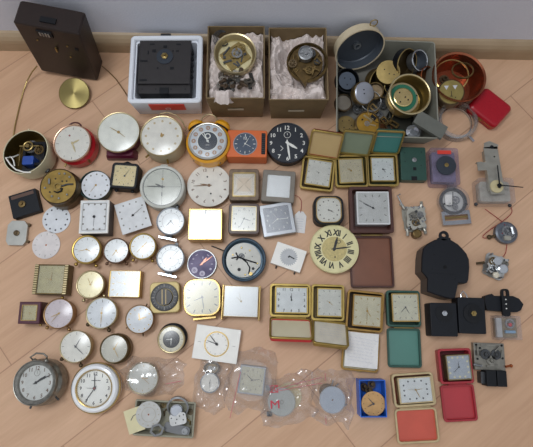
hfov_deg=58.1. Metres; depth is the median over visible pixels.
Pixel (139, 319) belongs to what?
alarm clock
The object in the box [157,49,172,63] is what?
washer
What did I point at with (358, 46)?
case
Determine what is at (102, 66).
cable
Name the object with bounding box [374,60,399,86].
clock movement
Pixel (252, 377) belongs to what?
clock
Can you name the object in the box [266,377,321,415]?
plastic bag
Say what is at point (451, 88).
clock movement
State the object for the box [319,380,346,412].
clock dial
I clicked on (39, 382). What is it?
alarm clock
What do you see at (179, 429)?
metal plate
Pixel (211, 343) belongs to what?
dial
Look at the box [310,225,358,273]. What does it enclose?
dial
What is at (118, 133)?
desk clock
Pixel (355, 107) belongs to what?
metal part
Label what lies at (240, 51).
clock movement
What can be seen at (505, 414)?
floor
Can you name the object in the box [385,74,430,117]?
case
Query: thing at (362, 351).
paper
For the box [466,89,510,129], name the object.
case
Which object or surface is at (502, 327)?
quartz movement
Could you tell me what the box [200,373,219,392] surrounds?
watch movement
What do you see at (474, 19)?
wall
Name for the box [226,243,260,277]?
clock face
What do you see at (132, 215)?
clock dial
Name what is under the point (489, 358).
pendulum movement
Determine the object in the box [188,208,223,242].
desk clock
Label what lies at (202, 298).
desk clock
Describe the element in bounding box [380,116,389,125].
metal part
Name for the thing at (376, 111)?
metal part
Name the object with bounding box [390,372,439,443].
clock
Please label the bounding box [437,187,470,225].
clock movement
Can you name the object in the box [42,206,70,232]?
clock dial
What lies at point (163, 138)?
alarm clock
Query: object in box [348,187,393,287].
clock
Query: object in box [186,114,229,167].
alarm clock
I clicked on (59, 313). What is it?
alarm clock
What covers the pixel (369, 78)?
case
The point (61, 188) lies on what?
clock movement
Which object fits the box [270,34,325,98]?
tissue paper
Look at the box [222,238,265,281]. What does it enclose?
case
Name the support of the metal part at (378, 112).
in the storage box at (391, 47)
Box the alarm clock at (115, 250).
[103,238,130,264]
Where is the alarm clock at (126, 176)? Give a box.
[110,161,142,192]
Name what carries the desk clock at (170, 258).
on the floor
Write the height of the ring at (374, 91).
0.010 m
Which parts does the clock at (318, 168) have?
lid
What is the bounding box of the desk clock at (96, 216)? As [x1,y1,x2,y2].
[79,200,113,236]
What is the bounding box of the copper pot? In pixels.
[432,52,485,107]
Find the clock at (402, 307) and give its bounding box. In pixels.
[385,290,421,367]
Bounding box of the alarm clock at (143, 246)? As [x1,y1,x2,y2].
[129,233,157,262]
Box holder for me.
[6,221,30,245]
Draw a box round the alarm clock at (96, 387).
[71,362,121,413]
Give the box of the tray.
[133,399,195,437]
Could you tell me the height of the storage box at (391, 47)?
0.060 m
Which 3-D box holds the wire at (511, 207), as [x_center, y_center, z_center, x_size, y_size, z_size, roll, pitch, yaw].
[0.497,0.003,1.014,0.092,0.017,0.024,-43,81,-9]
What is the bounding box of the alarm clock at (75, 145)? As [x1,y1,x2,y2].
[53,122,98,167]
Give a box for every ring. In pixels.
[167,396,188,414]
[362,91,381,111]
[367,96,393,123]
[436,59,468,86]
[438,107,474,141]
[451,62,473,78]
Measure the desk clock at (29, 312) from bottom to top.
0.033 m
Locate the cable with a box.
[102,66,127,96]
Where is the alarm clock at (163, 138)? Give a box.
[140,112,186,163]
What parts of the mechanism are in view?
plate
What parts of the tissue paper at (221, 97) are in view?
spring coil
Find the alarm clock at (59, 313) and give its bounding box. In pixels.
[43,296,76,331]
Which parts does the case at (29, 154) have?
brass lever, movement frame, movement plate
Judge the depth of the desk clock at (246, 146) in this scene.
1.02 m
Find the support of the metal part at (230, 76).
on the tissue paper at (221, 97)
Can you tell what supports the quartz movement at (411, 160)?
on the floor
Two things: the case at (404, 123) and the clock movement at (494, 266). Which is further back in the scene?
the case at (404, 123)
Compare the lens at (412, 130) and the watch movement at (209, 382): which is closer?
the watch movement at (209, 382)
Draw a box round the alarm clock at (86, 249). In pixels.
[71,235,102,267]
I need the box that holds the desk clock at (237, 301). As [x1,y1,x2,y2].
[221,284,260,320]
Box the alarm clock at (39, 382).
[13,352,67,408]
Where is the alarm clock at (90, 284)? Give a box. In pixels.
[76,270,106,301]
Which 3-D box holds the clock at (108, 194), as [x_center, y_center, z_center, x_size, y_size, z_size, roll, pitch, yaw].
[-0.364,-0.079,1.027,0.066,0.025,0.066,0,78,0]
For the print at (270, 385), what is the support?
on the plastic bag at (319, 377)
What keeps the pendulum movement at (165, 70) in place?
in the foam box at (193, 105)
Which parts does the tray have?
clock dial, bracket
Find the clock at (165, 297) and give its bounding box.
[150,281,180,313]
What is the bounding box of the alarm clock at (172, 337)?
[157,323,187,353]
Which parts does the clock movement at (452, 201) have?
plate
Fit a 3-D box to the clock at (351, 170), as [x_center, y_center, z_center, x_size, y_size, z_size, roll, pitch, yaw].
[0.185,-0.135,1.013,0.078,0.079,0.109,0,78,0]
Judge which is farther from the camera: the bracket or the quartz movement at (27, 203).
the quartz movement at (27, 203)
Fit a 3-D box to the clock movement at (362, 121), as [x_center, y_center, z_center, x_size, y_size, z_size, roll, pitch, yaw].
[0.220,-0.217,1.054,0.056,0.027,0.056,17,78,3]
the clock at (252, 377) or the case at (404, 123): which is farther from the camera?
the case at (404, 123)
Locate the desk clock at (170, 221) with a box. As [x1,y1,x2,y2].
[156,206,185,241]
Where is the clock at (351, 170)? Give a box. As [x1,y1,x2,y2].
[335,129,374,188]
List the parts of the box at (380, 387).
clock dial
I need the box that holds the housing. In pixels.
[14,1,101,79]
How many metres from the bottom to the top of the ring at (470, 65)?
0.016 m
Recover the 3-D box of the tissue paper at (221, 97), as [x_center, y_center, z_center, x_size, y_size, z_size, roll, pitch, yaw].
[-0.063,-0.325,1.006,0.114,0.067,0.175,0,78,0]
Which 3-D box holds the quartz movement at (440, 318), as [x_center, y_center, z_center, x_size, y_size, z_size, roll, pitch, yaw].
[0.350,0.192,0.960,0.052,0.044,0.065,1,78,0]
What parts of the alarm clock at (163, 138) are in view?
handle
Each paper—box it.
[209,30,262,104]
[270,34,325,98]
[344,331,378,368]
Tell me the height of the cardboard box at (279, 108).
0.101 m
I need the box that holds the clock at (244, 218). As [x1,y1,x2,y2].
[228,203,259,236]
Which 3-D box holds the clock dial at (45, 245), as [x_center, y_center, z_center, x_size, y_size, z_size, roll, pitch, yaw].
[-0.464,0.045,1.010,0.059,0.001,0.059,0,78,0]
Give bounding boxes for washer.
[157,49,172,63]
[436,156,455,174]
[490,180,503,192]
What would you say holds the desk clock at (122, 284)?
on the floor
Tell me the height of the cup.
0.010 m
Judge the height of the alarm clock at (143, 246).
0.030 m
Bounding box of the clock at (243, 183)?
[229,169,258,202]
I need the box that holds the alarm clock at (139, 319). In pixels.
[125,304,154,335]
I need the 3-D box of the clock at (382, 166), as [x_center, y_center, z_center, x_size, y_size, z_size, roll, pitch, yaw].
[0.251,-0.137,1.015,0.071,0.077,0.108,0,78,0]
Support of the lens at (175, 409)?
on the tray
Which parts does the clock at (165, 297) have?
knob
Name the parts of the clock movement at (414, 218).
plate, plate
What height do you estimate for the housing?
0.179 m
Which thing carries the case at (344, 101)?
in the storage box at (391, 47)
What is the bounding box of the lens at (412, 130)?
[406,125,420,136]
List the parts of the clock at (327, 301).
lid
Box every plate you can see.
[164,422,189,434]
[169,412,186,425]
[338,116,354,132]
[412,112,447,139]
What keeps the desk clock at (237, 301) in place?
on the floor
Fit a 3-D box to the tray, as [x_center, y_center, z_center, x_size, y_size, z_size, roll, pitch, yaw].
[-0.196,0.376,0.926,0.117,0.028,0.067,3,78,0]
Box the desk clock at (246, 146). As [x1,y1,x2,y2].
[227,130,266,163]
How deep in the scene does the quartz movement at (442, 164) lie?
1.03 m
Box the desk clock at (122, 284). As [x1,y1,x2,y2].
[108,270,143,297]
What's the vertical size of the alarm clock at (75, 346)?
0.030 m
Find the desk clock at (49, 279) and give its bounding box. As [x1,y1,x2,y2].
[32,264,73,295]
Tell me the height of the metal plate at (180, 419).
0.002 m
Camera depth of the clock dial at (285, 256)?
0.99 m
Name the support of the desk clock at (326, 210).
on the floor
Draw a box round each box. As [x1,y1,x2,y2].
[128,36,202,113]
[206,26,264,116]
[269,28,328,118]
[336,40,438,143]
[356,378,386,416]
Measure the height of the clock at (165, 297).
0.027 m
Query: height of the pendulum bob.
0.019 m
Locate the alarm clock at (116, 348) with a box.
[100,333,132,363]
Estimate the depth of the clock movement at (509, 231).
1.00 m
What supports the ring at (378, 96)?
in the storage box at (391, 47)
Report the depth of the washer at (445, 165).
1.02 m
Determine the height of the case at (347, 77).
0.033 m
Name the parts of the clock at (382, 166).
lid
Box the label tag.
[294,211,305,232]
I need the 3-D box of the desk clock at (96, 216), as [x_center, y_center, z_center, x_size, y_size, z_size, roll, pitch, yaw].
[-0.355,-0.010,1.006,0.060,0.036,0.070,-1,78,0]
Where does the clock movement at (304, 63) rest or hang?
on the tissue paper at (283, 86)
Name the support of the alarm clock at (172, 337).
on the floor
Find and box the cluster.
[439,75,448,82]
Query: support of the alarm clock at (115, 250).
on the floor
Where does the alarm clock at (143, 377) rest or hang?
in the plastic bag at (128, 369)
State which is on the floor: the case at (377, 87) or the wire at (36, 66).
the wire at (36, 66)
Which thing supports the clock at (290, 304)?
on the floor
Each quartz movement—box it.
[9,188,43,219]
[398,147,426,182]
[424,303,457,336]
[429,150,459,187]
[451,291,485,333]
[492,315,521,339]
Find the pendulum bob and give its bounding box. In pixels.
[59,78,89,108]
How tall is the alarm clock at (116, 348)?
0.034 m
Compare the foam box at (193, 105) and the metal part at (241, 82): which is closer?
the metal part at (241, 82)
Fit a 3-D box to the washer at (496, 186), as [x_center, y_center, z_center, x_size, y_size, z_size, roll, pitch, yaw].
[0.483,-0.078,1.006,0.028,0.004,0.028,0,78,0]
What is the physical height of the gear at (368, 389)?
0.012 m
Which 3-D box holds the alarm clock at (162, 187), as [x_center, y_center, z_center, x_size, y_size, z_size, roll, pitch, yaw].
[-0.218,-0.076,1.020,0.093,0.037,0.099,0,78,0]
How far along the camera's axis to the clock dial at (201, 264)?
1.00 m
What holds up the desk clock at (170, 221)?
on the floor
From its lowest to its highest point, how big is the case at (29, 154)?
0.056 m
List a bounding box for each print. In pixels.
[269,385,277,392]
[270,400,279,408]
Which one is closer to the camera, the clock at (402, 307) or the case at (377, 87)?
the clock at (402, 307)
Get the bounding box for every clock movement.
[40,169,83,209]
[214,33,256,75]
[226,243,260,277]
[286,43,327,88]
[351,81,373,105]
[354,111,379,132]
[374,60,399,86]
[397,194,426,238]
[437,79,464,108]
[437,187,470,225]
[476,252,508,279]
[487,222,517,243]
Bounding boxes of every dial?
[32,231,59,258]
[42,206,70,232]
[114,196,151,234]
[187,166,228,206]
[187,249,216,278]
[192,324,241,363]
[267,123,308,165]
[270,242,306,274]
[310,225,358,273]
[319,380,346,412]
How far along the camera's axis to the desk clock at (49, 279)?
0.97 m
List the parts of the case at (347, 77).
plate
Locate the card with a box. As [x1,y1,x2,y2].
[123,406,144,434]
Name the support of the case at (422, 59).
in the storage box at (391, 47)
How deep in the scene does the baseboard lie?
1.07 m
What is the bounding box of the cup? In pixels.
[319,383,331,393]
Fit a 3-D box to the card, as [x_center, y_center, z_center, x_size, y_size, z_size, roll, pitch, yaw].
[-0.253,0.376,0.918,0.032,0.003,0.044,-19,78,-4]
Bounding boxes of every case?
[3,129,56,178]
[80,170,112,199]
[203,362,219,373]
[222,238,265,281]
[334,19,384,69]
[334,68,358,93]
[334,94,351,112]
[365,68,384,94]
[370,82,383,99]
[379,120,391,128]
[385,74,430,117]
[385,111,413,134]
[392,48,416,74]
[406,49,427,71]
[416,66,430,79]
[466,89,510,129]
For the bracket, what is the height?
0.022 m
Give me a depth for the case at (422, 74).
1.06 m
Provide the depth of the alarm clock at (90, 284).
0.97 m
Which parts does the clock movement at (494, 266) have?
plate, plate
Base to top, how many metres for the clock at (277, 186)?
0.024 m
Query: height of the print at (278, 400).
0.001 m
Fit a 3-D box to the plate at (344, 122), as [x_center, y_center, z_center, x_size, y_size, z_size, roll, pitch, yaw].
[0.175,-0.216,1.058,0.043,0.010,0.043,-4,78,-1]
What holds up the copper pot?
on the floor
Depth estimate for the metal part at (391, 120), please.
1.05 m
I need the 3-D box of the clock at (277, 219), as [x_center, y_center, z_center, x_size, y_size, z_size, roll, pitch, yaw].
[0.023,-0.007,1.014,0.069,0.022,0.068,-9,78,-2]
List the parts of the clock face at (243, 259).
lever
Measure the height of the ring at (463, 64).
0.018 m
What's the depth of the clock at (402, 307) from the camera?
0.96 m
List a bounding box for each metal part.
[229,75,238,81]
[239,80,247,87]
[243,78,252,82]
[353,105,361,113]
[369,103,378,112]
[375,111,382,118]
[377,100,386,108]
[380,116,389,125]
[389,119,398,128]
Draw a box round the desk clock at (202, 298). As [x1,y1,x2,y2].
[183,279,221,319]
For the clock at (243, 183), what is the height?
0.026 m
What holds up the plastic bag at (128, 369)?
on the floor
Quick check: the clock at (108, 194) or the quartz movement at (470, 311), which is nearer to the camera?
the quartz movement at (470, 311)
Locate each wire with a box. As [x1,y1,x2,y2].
[13,66,37,135]
[482,207,511,237]
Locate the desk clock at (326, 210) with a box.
[312,196,343,226]
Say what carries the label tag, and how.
on the floor
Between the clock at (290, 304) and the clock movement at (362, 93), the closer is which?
the clock at (290, 304)
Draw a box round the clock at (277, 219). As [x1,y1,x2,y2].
[260,202,295,238]
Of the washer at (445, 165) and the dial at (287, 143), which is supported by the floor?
the dial at (287, 143)
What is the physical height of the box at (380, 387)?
0.034 m
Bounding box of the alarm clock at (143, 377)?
[127,362,159,394]
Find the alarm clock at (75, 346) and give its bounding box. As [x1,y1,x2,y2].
[59,330,93,366]
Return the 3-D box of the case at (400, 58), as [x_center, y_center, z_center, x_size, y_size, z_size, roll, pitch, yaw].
[0.301,-0.351,1.048,0.053,0.056,0.062,43,81,8]
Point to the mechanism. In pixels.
(494, 190)
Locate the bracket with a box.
[482,289,522,315]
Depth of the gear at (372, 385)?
0.94 m
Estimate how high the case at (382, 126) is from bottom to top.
0.010 m
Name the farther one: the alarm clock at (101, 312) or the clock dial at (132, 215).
the clock dial at (132, 215)
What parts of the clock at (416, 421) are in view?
lid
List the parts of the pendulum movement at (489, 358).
plate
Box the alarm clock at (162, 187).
[140,164,186,211]
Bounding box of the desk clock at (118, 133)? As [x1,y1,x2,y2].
[97,112,140,160]
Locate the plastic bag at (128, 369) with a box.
[125,369,179,392]
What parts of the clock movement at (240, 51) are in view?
plate, movement plate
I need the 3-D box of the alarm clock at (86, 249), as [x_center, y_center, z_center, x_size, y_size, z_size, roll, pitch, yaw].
[-0.369,0.056,0.995,0.061,0.030,0.072,0,78,0]
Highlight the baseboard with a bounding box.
[0,30,532,59]
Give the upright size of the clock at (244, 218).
0.027 m
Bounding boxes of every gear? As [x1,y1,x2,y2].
[360,383,367,390]
[365,386,372,392]
[367,381,375,388]
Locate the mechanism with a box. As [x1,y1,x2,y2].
[472,141,522,206]
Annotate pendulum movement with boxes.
[138,33,193,98]
[415,231,468,299]
[471,342,512,386]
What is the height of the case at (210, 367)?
0.013 m
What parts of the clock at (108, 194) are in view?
clock dial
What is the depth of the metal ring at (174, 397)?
0.93 m
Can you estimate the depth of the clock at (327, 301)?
0.96 m
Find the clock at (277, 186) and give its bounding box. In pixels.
[261,170,295,204]
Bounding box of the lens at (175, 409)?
[170,404,182,415]
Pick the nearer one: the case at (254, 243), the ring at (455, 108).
the case at (254, 243)
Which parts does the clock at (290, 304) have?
lid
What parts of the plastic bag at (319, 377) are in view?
clock dial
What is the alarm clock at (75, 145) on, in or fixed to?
on the floor
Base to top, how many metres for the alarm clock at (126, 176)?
0.032 m
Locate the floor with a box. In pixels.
[0,51,532,446]
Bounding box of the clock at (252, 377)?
[237,364,265,395]
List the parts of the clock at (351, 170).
lid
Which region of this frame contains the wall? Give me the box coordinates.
[0,0,532,39]
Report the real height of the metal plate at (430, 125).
0.012 m
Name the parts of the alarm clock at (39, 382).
handle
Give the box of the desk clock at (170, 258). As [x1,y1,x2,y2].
[156,243,185,278]
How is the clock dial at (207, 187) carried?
on the floor
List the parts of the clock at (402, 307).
lid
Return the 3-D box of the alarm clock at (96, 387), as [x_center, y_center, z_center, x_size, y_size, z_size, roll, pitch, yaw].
[-0.331,0.320,0.935,0.096,0.034,0.096,0,78,0]
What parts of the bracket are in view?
plate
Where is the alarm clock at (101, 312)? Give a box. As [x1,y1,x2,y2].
[85,297,118,331]
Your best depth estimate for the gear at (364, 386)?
0.94 m
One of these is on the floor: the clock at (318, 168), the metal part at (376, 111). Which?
the clock at (318, 168)
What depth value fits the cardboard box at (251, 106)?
1.02 m
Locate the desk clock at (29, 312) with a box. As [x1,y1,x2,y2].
[18,302,47,325]
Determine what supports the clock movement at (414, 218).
on the floor
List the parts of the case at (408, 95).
movement plate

